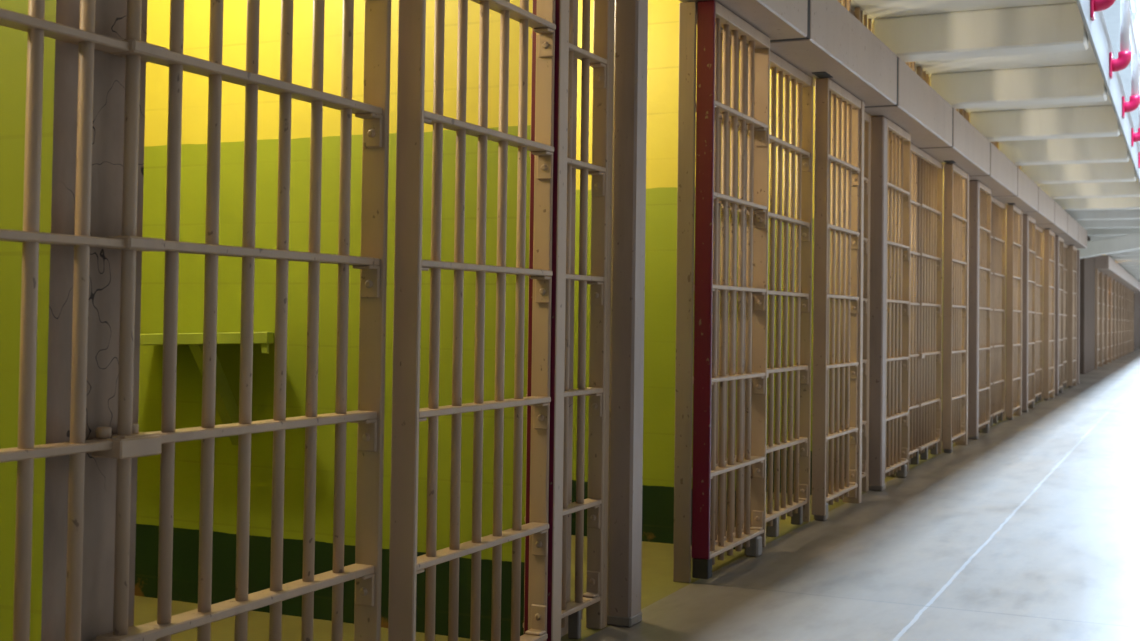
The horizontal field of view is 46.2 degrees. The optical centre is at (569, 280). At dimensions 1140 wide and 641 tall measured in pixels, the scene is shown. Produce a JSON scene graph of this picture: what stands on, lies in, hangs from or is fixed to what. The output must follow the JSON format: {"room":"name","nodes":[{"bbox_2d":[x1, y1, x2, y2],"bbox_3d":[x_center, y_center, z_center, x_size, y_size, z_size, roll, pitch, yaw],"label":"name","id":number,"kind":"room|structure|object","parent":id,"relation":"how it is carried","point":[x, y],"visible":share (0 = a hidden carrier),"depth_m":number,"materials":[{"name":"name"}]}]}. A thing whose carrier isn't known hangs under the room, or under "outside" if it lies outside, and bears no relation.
{"room":"prison interior","nodes":[
{"label":"prison interior","id":0,"kind":"room"},
{"bbox_2d":[0,0,147,640],"bbox_3d":[-1.958,-0.351,2.927,2.454,2.810,0.222,0,-2,25],"label":"wall partition","id":1,"kind":"structure","parent":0,"point":[60,63],"depth_m":2.34,"materials":[{"name":"paint"}]},
{"bbox_2d":[134,0,577,640],"bbox_3d":[-1.142,-0.292,4.690,2.454,2.810,0.222,0,-2,25],"label":"wall partition","id":2,"kind":"structure","parent":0,"point":[186,515],"depth_m":4.43,"materials":[{"name":"paint"}]},
{"bbox_2d":[140,332,273,444],"bbox_3d":[-1.204,0.360,4.436,0.673,0.390,0.249,0,-2,25],"label":"wall shelf","id":3,"kind":"object","parent":2,"relation":"attached to","point":[227,408],"visible":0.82,"depth_m":4.38,"materials":[{"name":"green paint"}]},
{"bbox_2d":[679,0,808,40],"bbox_3d":[0.498,-1.216,4.964,0.287,0.285,1.943,0,-2,25],"label":"housing","id":4,"kind":"object","parent":2,"relation":"attached to","point":[776,19],"visible":0.67,"depth_m":5.47,"materials":[{"name":"grey metal"}]},
{"bbox_2d":[134,348,1139,640],"bbox_3d":[14.521,2.150,32.343,7.950,0.150,79.000,0,-2,25],"label":"floor","id":5,"kind":"structure","parent":0,"point":[1029,529],"depth_m":5.58,"materials":[{"name":"grey concrete"}]},
{"bbox_2d":[0,0,390,640],"bbox_3d":[-0.827,-0.052,2.354,0.075,2.211,1.748,0,-2,25],"label":"bars","id":6,"kind":"object","parent":5,"relation":"in","point":[128,443],"visible":1,"depth_m":2.62,"materials":[{"name":"beige paint"}]},
{"bbox_2d":[388,0,555,640],"bbox_3d":[-0.228,-0.014,3.482,0.070,2.211,0.748,0,-2,25],"label":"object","id":7,"kind":"structure","parent":5,"relation":"on","point":[404,562],"depth_m":3.41,"materials":[{"name":"beige paint"}]},
{"bbox_2d":[524,0,569,640],"bbox_3d":[-0.066,-0.002,3.856,0.092,2.212,0.062,0,-2,25],"label":"post","id":8,"kind":"object","parent":5,"relation":"on","point":[559,223],"visible":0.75,"depth_m":3.83,"materials":[{"name":"metal"}]},
{"bbox_2d":[523,0,614,639],"bbox_3d":[0.004,0.007,4.134,0.058,2.211,0.501,0,-2,25],"label":"bars","id":9,"kind":"object","parent":5,"relation":"in","point":[594,600],"visible":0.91,"depth_m":4.29,"materials":[{"name":"beige paint"}]},
{"bbox_2d":[607,0,647,626],"bbox_3d":[0.191,0.017,4.403,0.090,2.212,0.105,0,-2,25],"label":"frame post","id":10,"kind":"object","parent":5,"relation":"on","point":[631,16],"visible":0.97,"depth_m":4.36,"materials":[{"name":"metal"}]},
{"bbox_2d":[766,51,813,536],"bbox_3d":[1.008,0.079,6.316,0.075,2.201,0.765,0,-2,25],"label":"bars","id":11,"kind":"object","parent":5,"relation":"in","point":[796,508],"depth_m":6.44,"materials":[{"name":"beige paint"}]},
{"bbox_2d":[812,78,860,520],"bbox_3d":[1.405,0.104,7.009,0.070,2.211,0.748,0,-2,25],"label":"door","id":12,"kind":"structure","parent":5,"relation":"on","point":[837,179],"depth_m":6.89,"materials":[{"name":"beige paint"}]},
{"bbox_2d":[843,101,864,502],"bbox_3d":[1.567,0.116,7.383,0.092,2.212,0.062,0,-2,25],"label":"post","id":13,"kind":"object","parent":5,"relation":"on","point":[858,499],"visible":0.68,"depth_m":7.35,"materials":[{"name":"grey metal"}]},
{"bbox_2d":[862,112,870,491],"bbox_3d":[1.636,0.125,7.661,0.058,2.211,0.501,0,-2,25],"label":"bars","id":14,"kind":"object","parent":5,"relation":"in","point":[867,118],"visible":0.34,"depth_m":7.84,"materials":[{"name":"beige paint"}]},
{"bbox_2d":[869,116,886,490],"bbox_3d":[1.824,0.134,7.929,0.090,2.212,0.105,0,-2,25],"label":"frame post","id":15,"kind":"object","parent":5,"relation":"on","point":[878,214],"visible":1,"depth_m":7.88,"materials":[{"name":"metal"}]},
{"bbox_2d":[885,119,910,477],"bbox_3d":[2.009,0.148,8.315,0.070,2.211,0.748,0,-2,25],"label":"door","id":16,"kind":"structure","parent":5,"relation":"on","point":[898,139],"depth_m":8.39,"materials":[{"name":"beige paint"}]},
{"bbox_2d":[888,143,942,476],"bbox_3d":[2.438,0.183,9.407,0.075,2.211,1.748,0,-2,25],"label":"bars","id":17,"kind":"object","parent":5,"relation":"in","point":[926,199],"visible":0.69,"depth_m":9.69,"materials":[{"name":"beige paint"}]},
{"bbox_2d":[919,108,989,175],"bbox_3d":[2.947,-1.038,10.254,0.287,0.288,1.943,0,-2,25],"label":"housing","id":18,"kind":"object","parent":17,"relation":"on","point":[969,151],"visible":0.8,"depth_m":10.01,"materials":[{"name":"grey metal"}]},
{"bbox_2d":[917,66,958,111],"bbox_3d":[2.835,-1.338,10.261,0.030,0.307,1.730,0,-2,25],"label":"grille","id":19,"kind":"object","parent":18,"relation":"on","point":[920,72],"visible":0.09,"depth_m":9.67,"materials":[{"name":"beige metal"}]},
{"bbox_2d":[942,163,966,452],"bbox_3d":[3.037,0.222,10.535,0.070,2.211,0.748,0,-2,25],"label":"door","id":20,"kind":"structure","parent":5,"relation":"on","point":[954,205],"depth_m":10.40,"materials":[{"name":"beige paint"}]},
{"bbox_2d":[955,173,968,444],"bbox_3d":[3.199,0.234,10.910,0.092,2.212,0.062,0,-2,25],"label":"post","id":21,"kind":"object","parent":5,"relation":"on","point":[965,442],"visible":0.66,"depth_m":10.88,"materials":[{"name":"grey metal"}]},
{"bbox_2d":[968,271,968,308],"bbox_3d":[3.268,0.243,11.188,0.058,2.211,0.501,0,-2,25],"label":"bars","id":22,"kind":"object","parent":5,"relation":"in","point":[968,271],"visible":0.02,"depth_m":11.40,"materials":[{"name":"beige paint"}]},
{"bbox_2d":[968,180,979,439],"bbox_3d":[3.456,0.252,11.456,0.090,2.212,0.105,0,-2,25],"label":"frame post","id":23,"kind":"object","parent":5,"relation":"on","point":[974,185],"visible":0.77,"depth_m":11.41,"materials":[{"name":"metal"}]},
{"bbox_2d":[978,182,990,432],"bbox_3d":[3.642,0.266,11.842,0.070,2.211,0.748,0,-2,25],"label":"door","id":24,"kind":"structure","parent":5,"relation":"on","point":[985,192],"depth_m":11.99,"materials":[{"name":"beige paint"}]},
{"bbox_2d":[978,196,1005,432],"bbox_3d":[4.070,0.301,12.934,0.073,2.211,1.748,0,-2,25],"label":"bars","id":25,"kind":"object","parent":5,"relation":"in","point":[998,209],"visible":0.57,"depth_m":13.39,"materials":[{"name":"beige paint"}]},
{"bbox_2d":[969,142,1016,195],"bbox_3d":[3.763,-0.981,12.017,0.287,0.285,1.943,0,-2,25],"label":"housing","id":26,"kind":"object","parent":25,"relation":"on","point":[1002,179],"visible":0.53,"depth_m":11.85,"materials":[{"name":"grey metal"}]},
{"bbox_2d":[959,109,968,121],"bbox_3d":[3.651,-1.279,12.024,0.030,0.307,1.730,0,-2,25],"label":"grille","id":27,"kind":"object","parent":26,"relation":"on","point":[962,112],"visible":0.06,"depth_m":11.43,"materials":[{"name":"beige metal"}]},
{"bbox_2d":[993,167,1037,211],"bbox_3d":[4.579,-0.920,13.781,0.287,0.288,1.943,0,-2,25],"label":"housing","id":28,"kind":"object","parent":25,"relation":"on","point":[1026,200],"visible":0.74,"depth_m":13.54,"materials":[{"name":"grey metal"}]},
{"bbox_2d":[991,141,998,147],"bbox_3d":[4.467,-1.220,13.788,0.030,0.307,1.730,0,-2,25],"label":"grille","id":29,"kind":"object","parent":28,"relation":"on","point":[996,143],"visible":0.03,"depth_m":13.30,"materials":[{"name":"beige metal"}]},
{"bbox_2d":[1006,205,1021,419],"bbox_3d":[4.670,0.340,14.062,0.070,2.211,0.748,0,-2,25],"label":"door","id":30,"kind":"structure","parent":5,"relation":"on","point":[1013,247],"depth_m":13.76,"materials":[{"name":"beige paint"}]},
{"bbox_2d":[1013,211,1022,415],"bbox_3d":[4.832,0.352,14.437,0.092,2.212,0.062,0,-2,25],"label":"post","id":31,"kind":"object","parent":5,"relation":"on","point":[1021,215],"visible":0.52,"depth_m":14.39,"materials":[{"name":"grey metal"}]},
{"bbox_2d":[1022,214,1028,412],"bbox_3d":[5.089,0.370,14.983,0.090,2.212,0.105,0,-2,25],"label":"frame post","id":32,"kind":"object","parent":5,"relation":"on","point":[1025,220],"visible":0.58,"depth_m":14.93,"materials":[{"name":"metal"}]},
{"bbox_2d":[1028,216,1035,408],"bbox_3d":[5.274,0.384,15.368,0.070,2.211,0.748,0,-2,25],"label":"door","id":33,"kind":"structure","parent":5,"relation":"on","point":[1032,222],"depth_m":15.54,"materials":[{"name":"beige paint"}]},
{"bbox_2d":[1035,225,1042,402],"bbox_3d":[5.702,0.419,16.461,0.073,2.211,1.748,0,-2,25],"label":"bars","id":34,"kind":"object","parent":5,"relation":"in","point":[1038,231],"visible":0.38,"depth_m":17.04,"materials":[{"name":"beige paint"}]},
{"bbox_2d":[1023,186,1053,223],"bbox_3d":[5.395,-0.863,15.544,0.287,0.285,1.943,0,-2,25],"label":"housing","id":35,"kind":"object","parent":34,"relation":"on","point":[1045,213],"visible":0.53,"depth_m":15.42,"materials":[{"name":"grey metal"}]},
{"bbox_2d":[1036,201,1066,233],"bbox_3d":[6.212,-0.802,17.308,0.287,0.288,1.943,0,-2,25],"label":"housing","id":36,"kind":"object","parent":34,"relation":"on","point":[1059,226],"visible":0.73,"depth_m":17.12,"materials":[{"name":"grey metal"}]},
{"bbox_2d":[1043,229,1053,400],"bbox_3d":[6.302,0.458,17.589,0.070,2.211,0.748,0,-2,25],"label":"door","id":37,"kind":"structure","parent":5,"relation":"on","point":[1048,265],"depth_m":17.27,"materials":[{"name":"beige paint"}]},
{"bbox_2d":[1049,233,1054,397],"bbox_3d":[6.464,0.470,17.963,0.092,2.212,0.062,0,-2,25],"label":"post","id":38,"kind":"object","parent":5,"relation":"on","point":[1053,396],"visible":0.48,"depth_m":17.93,"materials":[{"name":"grey metal"}]},
{"bbox_2d":[1055,235,1058,395],"bbox_3d":[6.721,0.488,18.510,0.090,2.212,0.105,0,-2,25],"label":"frame post","id":39,"kind":"object","parent":5,"relation":"on","point":[1056,236],"visible":0.54,"depth_m":18.47,"materials":[{"name":"metal"}]},
{"bbox_2d":[1059,236,1063,392],"bbox_3d":[6.907,0.501,18.895,0.070,2.211,0.748,0,-2,25],"label":"door","id":40,"kind":"structure","parent":5,"relation":"on","point":[1061,240],"depth_m":19.10,"materials":[{"name":"beige paint"}]},
{"bbox_2d":[1063,244,1067,388],"bbox_3d":[7.335,0.537,19.988,0.073,2.211,1.748,0,-2,25],"label":"bars","id":41,"kind":"object","parent":5,"relation":"in","point":[1065,271],"visible":0.27,"depth_m":20.69,"materials":[{"name":"beige paint"}]},
{"bbox_2d":[1055,213,1077,241],"bbox_3d":[7.028,-0.745,19.071,0.287,0.285,1.943,0,-2,25],"label":"housing","id":42,"kind":"object","parent":41,"relation":"on","point":[1071,235],"visible":0.52,"depth_m":18.89,"materials":[{"name":"grey metal"}]},
{"bbox_2d":[1068,245,1076,387],"bbox_3d":[7.935,0.576,21.116,0.070,2.211,0.748,0,-2,25],"label":"door","id":43,"kind":"structure","parent":5,"relation":"on","point":[1072,250],"depth_m":20.79,"materials":[{"name":"beige paint"}]},
{"bbox_2d":[1073,251,1076,385],"bbox_3d":[8.097,0.588,21.490,0.092,2.212,0.062,0,-2,25],"label":"post","id":44,"kind":"object","parent":5,"relation":"on","point":[1075,384],"visible":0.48,"depth_m":21.45,"materials":[{"name":"grey metal"}]},
{"bbox_2d":[1077,250,1079,383],"bbox_3d":[8.354,0.606,22.037,0.090,2.212,0.105,0,-2,25],"label":"frame post","id":45,"kind":"object","parent":5,"relation":"on","point":[1078,251],"visible":0.43,"depth_m":21.99,"materials":[{"name":"metal"}]},
{"bbox_2d":[1095,269,1099,368],"bbox_3d":[11.957,0.878,30.334,0.135,2.215,1.924,0,-2,25],"label":"cell","id":46,"kind":"object","parent":5,"relation":"on","point":[1097,272],"visible":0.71,"depth_m":29.45,"materials":[{"name":"beige paint"}]},
{"bbox_2d":[1095,256,1112,271],"bbox_3d":[12.080,-0.371,30.329,0.370,0.285,1.928,0,-2,25],"label":"housing","id":47,"kind":"object","parent":46,"relation":"on","point":[1102,263],"visible":0.66,"depth_m":29.47,"materials":[{"name":"grey metal"}]},
{"bbox_2d":[1098,272,1104,366],"bbox_3d":[12.773,0.937,32.097,0.135,2.215,1.924,0,-2,25],"label":"cell","id":48,"kind":"object","parent":5,"relation":"on","point":[1101,275],"visible":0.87,"depth_m":31.22,"materials":[{"name":"beige paint"}]},
{"bbox_2d":[1103,260,1116,274],"bbox_3d":[12.896,-0.312,32.093,0.370,0.285,1.928,0,-2,25],"label":"housing","id":49,"kind":"object","parent":48,"relation":"on","point":[1114,272],"visible":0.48,"depth_m":32.05,"materials":[{"name":"grey metal"}]},
{"bbox_2d":[1103,275,1108,363],"bbox_3d":[13.590,0.996,33.860,0.135,2.215,1.924,0,-2,25],"label":"cell","id":50,"kind":"object","parent":5,"relation":"on","point":[1106,277],"visible":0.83,"depth_m":32.98,"materials":[{"name":"beige paint"}]},
{"bbox_2d":[1108,263,1120,276],"bbox_3d":[13.713,-0.253,33.856,0.370,0.285,1.928,0,-2,25],"label":"housing","id":51,"kind":"object","parent":50,"relation":"on","point":[1118,265],"visible":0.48,"depth_m":33.77,"materials":[{"name":"grey metal"}]},
{"bbox_2d":[1107,277,1112,361],"bbox_3d":[14.406,1.055,35.624,0.135,2.215,1.924,0,-2,25],"label":"cell","id":52,"kind":"object","parent":5,"relation":"on","point":[1110,280],"visible":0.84,"depth_m":34.75,"materials":[{"name":"beige paint"}]},
{"bbox_2d":[1112,267,1123,278],"bbox_3d":[14.529,-0.194,35.620,0.370,0.285,1.928,0,-2,25],"label":"housing","id":53,"kind":"object","parent":52,"relation":"on","point":[1122,269],"visible":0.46,"depth_m":35.44,"materials":[{"name":"grey metal"}]},
{"bbox_2d":[1111,279,1116,360],"bbox_3d":[15.222,1.114,37.387,0.135,2.215,1.924,0,-2,25],"label":"cell","id":54,"kind":"object","parent":5,"relation":"on","point":[1114,282],"visible":0.8,"depth_m":36.51,"materials":[{"name":"beige paint"}]},
{"bbox_2d":[1115,269,1126,280],"bbox_3d":[15.345,-0.135,37.383,0.370,0.285,1.928,0,-2,25],"label":"housing","id":55,"kind":"object","parent":54,"relation":"on","point":[1125,271],"visible":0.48,"depth_m":37.12,"materials":[{"name":"grey metal"}]},
{"bbox_2d":[1115,281,1119,358],"bbox_3d":[16.038,1.173,39.151,0.135,2.215,1.924,0,-2,25],"label":"cell","id":56,"kind":"object","parent":5,"relation":"on","point":[1117,283],"visible":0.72,"depth_m":38.26,"materials":[{"name":"beige paint"}]},
{"bbox_2d":[1119,272,1129,282],"bbox_3d":[16.161,-0.076,39.147,0.370,0.285,1.928,0,-2,25],"label":"housing","id":57,"kind":"object","parent":56,"relation":"on","point":[1128,274],"visible":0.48,"depth_m":38.97,"materials":[{"name":"grey metal"}]},
{"bbox_2d":[1119,283,1122,356],"bbox_3d":[16.855,1.232,40.914,0.135,2.215,1.924,0,-2,25],"label":"cell","id":58,"kind":"object","parent":5,"relation":"on","point":[1120,285],"visible":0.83,"depth_m":40.02,"materials":[{"name":"beige paint"}]},
{"bbox_2d":[1122,275,1131,284],"bbox_3d":[16.977,-0.017,40.910,0.370,0.285,1.928,0,-2,25],"label":"housing","id":59,"kind":"object","parent":58,"relation":"on","point":[1130,283],"visible":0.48,"depth_m":41.01,"materials":[{"name":"grey metal"}]},
{"bbox_2d":[1122,285,1124,355],"bbox_3d":[17.671,1.291,42.677,0.135,2.215,1.924,0,-2,25],"label":"cell","id":60,"kind":"object","parent":5,"relation":"on","point":[1123,286],"visible":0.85,"depth_m":41.81,"materials":[{"name":"beige paint"}]},
{"bbox_2d":[1125,276,1134,286],"bbox_3d":[17.794,0.042,42.673,0.370,0.285,1.928,0,-2,25],"label":"housing","id":61,"kind":"object","parent":60,"relation":"on","point":[1133,278],"visible":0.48,"depth_m":42.50,"materials":[{"name":"grey metal"}]},
{"bbox_2d":[1124,287,1127,354],"bbox_3d":[18.487,1.350,44.441,0.135,2.215,1.924,0,-2,25],"label":"cell","id":62,"kind":"object","parent":5,"relation":"on","point":[1126,299],"visible":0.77,"depth_m":43.55,"materials":[{"name":"beige paint"}]},
{"bbox_2d":[1127,288,1129,353],"bbox_3d":[19.303,1.409,46.204,0.135,2.215,1.924,0,-2,25],"label":"cell","id":63,"kind":"object","parent":5,"relation":"on","point":[1128,289],"visible":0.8,"depth_m":45.34,"materials":[{"name":"beige paint"}]},
{"bbox_2d":[1130,281,1138,289],"bbox_3d":[19.426,0.160,46.200,0.370,0.285,1.928,0,-2,25],"label":"housing","id":64,"kind":"object","parent":63,"relation":"on","point":[1137,288],"visible":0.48,"depth_m":46.73,"materials":[{"name":"grey metal"}]},
{"bbox_2d":[1129,290,1131,352],"bbox_3d":[20.120,1.468,47.968,0.135,2.215,1.924,0,-2,25],"label":"cell","id":65,"kind":"object","parent":5,"relation":"on","point":[1130,340],"visible":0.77,"depth_m":47.08,"materials":[{"name":"beige paint"}]},
{"bbox_2d":[1132,291,1133,351],"bbox_3d":[20.936,1.527,49.731,0.135,2.215,1.924,0,-2,25],"label":"cell","id":66,"kind":"object","parent":5,"relation":"on","point":[1132,291],"visible":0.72,"depth_m":48.84,"materials":[{"name":"beige paint"}]},
{"bbox_2d":[571,0,747,548],"bbox_3d":[-0.326,-0.233,6.453,2.454,2.810,0.222,0,-2,25],"label":"wall partition","id":67,"kind":"structure","parent":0,"point":[663,15],"depth_m":5.99,"materials":[{"name":"paint"}]},
{"bbox_2d":[673,1,696,582],"bbox_3d":[0.399,0.036,5.001,0.075,2.196,0.208,0,-2,25],"label":"post","id":68,"kind":"object","parent":67,"relation":"in","point":[682,549],"depth_m":5.09,"materials":[{"name":"metal"}]},
{"bbox_2d":[692,0,769,578],"bbox_3d":[0.660,0.050,5.400,0.070,2.211,0.748,0,-2,25],"label":"door","id":69,"kind":"structure","parent":67,"relation":"in","point":[711,15],"depth_m":5.34,"materials":[{"name":"beige paint"}]},
{"bbox_2d":[770,0,896,106],"bbox_3d":[1.314,-1.156,6.727,0.287,0.288,1.943,0,-2,25],"label":"housing","id":70,"kind":"object","parent":67,"relation":"attached to","point":[838,47],"visible":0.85,"depth_m":6.49,"materials":[{"name":"grey metal"}]},
{"bbox_2d":[837,0,850,12],"bbox_3d":[1.202,-1.456,6.734,0.030,0.307,1.730,0,-2,25],"label":"grille","id":71,"kind":"object","parent":70,"relation":"on","point":[846,3],"visible":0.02,"depth_m":7.49,"materials":[{"name":"beige metal"}]},
{"bbox_2d":[766,9,854,494],"bbox_3d":[0.491,-0.174,8.217,2.454,2.810,0.222,0,-2,25],"label":"wall partition","id":72,"kind":"structure","parent":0,"point":[852,11],"depth_m":7.73,"materials":[{"name":"paint"}]},
{"bbox_2d":[864,56,952,147],"bbox_3d":[2.130,-1.098,8.491,0.287,0.285,1.943,0,-2,25],"label":"housing","id":73,"kind":"object","parent":72,"relation":"attached to","point":[920,111],"visible":0.67,"depth_m":8.27,"materials":[{"name":"grey metal"}]},
{"bbox_2d":[855,7,872,32],"bbox_3d":[1.708,-1.530,7.826,0.030,0.078,0.453,0,-2,25],"label":"grille","id":74,"kind":"object","parent":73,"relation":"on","point":[860,17],"depth_m":7.80,"materials":[{"name":"beige metal"}]},
{"bbox_2d":[904,62,914,71],"bbox_3d":[2.296,-1.481,9.097,0.030,0.064,0.359,0,-2,25],"label":"grille","id":75,"kind":"object","parent":73,"relation":"on","point":[911,64],"depth_m":9.19,"materials":[{"name":"beige metal"}]},
{"bbox_2d":[841,0,1037,184],"bbox_3d":[1.665,-1.567,10.857,2.665,0.150,27.000,0,-2,25],"label":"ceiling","id":76,"kind":"structure","parent":0,"point":[854,4],"depth_m":7.96,"materials":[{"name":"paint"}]},
{"bbox_2d":[942,169,943,381],"bbox_3d":[2.123,-0.056,11.744,2.454,2.810,0.222,0,-2,25],"label":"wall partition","id":77,"kind":"structure","parent":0,"point":[943,169],"depth_m":11.15,"materials":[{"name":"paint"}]},
{"bbox_2d":[854,0,1139,281],"bbox_3d":[13.924,-0.701,32.715,1.223,0.405,79.000,0,-2,25],"label":"ceiling","id":78,"kind":"structure","parent":0,"point":[1032,77],"depth_m":9.54,"materials":[{"name":"grey paint"}]},
{"bbox_2d":[1077,233,1139,258],"bbox_3d":[9.234,-0.581,23.003,1.500,0.497,0.450,0,-2,25],"label":"beam","id":79,"kind":"structure","parent":78,"relation":"attached to","point":[1131,242],"depth_m":22.78,"materials":[{"name":"grey paint"}]},
{"bbox_2d":[1090,0,1139,168],"bbox_3d":[13.080,-1.337,29.268,0.139,1.235,68.000,0,-2,25],"label":"gallery railing","id":80,"kind":"object","parent":78,"relation":"attached to","point":[1129,21],"visible":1,"depth_m":10.37,"materials":[{"name":"white paint"}]},
{"bbox_2d":[1005,357,1005,413],"bbox_3d":[3.756,0.061,15.271,2.454,2.810,0.222,0,-2,25],"label":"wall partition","id":81,"kind":"structure","parent":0,"point":[1005,357],"depth_m":14.64,"materials":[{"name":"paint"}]},
{"bbox_2d":[1043,232,1043,262],"bbox_3d":[5.388,0.179,18.797,2.454,2.810,0.222,0,-2,25],"label":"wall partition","id":82,"kind":"structure","parent":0,"point":[1043,232],"depth_m":18.20,"materials":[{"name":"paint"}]},
{"bbox_2d":[1079,236,1094,373],"bbox_3d":[10.581,0.507,28.104,0.660,2.800,3.300,0,-2,25],"label":"pier","id":83,"kind":"object","parent":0,"point":[1087,265],"visible":0.26,"depth_m":27.27,"materials":[{"name":"grey concrete"}]},
{"bbox_2d":[1103,0,1139,145],"bbox_3d":[13.922,-3.372,32.805,1.270,0.200,79.000,0,-2,25],"label":"ceiling","id":84,"kind":"structure","parent":0,"point":[1112,14],"depth_m":20.60,"materials":[{"name":"paint"}]},
{"bbox_2d":[1134,279,1139,349],"bbox_3d":[24.458,1.564,60.285,2.510,2.810,20.000,0,-2,25],"label":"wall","id":85,"kind":"structure","parent":0,"point":[1136,294],"depth_m":52.88,"materials":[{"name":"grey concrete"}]},
{"bbox_3d":[6.204,0.238,20.561,2.454,2.810,0.222,0,-2,25],"label":"wall partition","id":86,"kind":"structure","parent":0,"visible":0},
{"bbox_2d":[1064,223,1086,247],"bbox_3d":[7.844,-0.684,20.834,0.287,0.288,1.943,0,-2,25],"label":"housing","id":87,"kind":"object","parent":86,"relation":"attached to","point":[1082,233],"visible":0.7,"depth_m":20.63,"materials":[{"name":"grey metal"}]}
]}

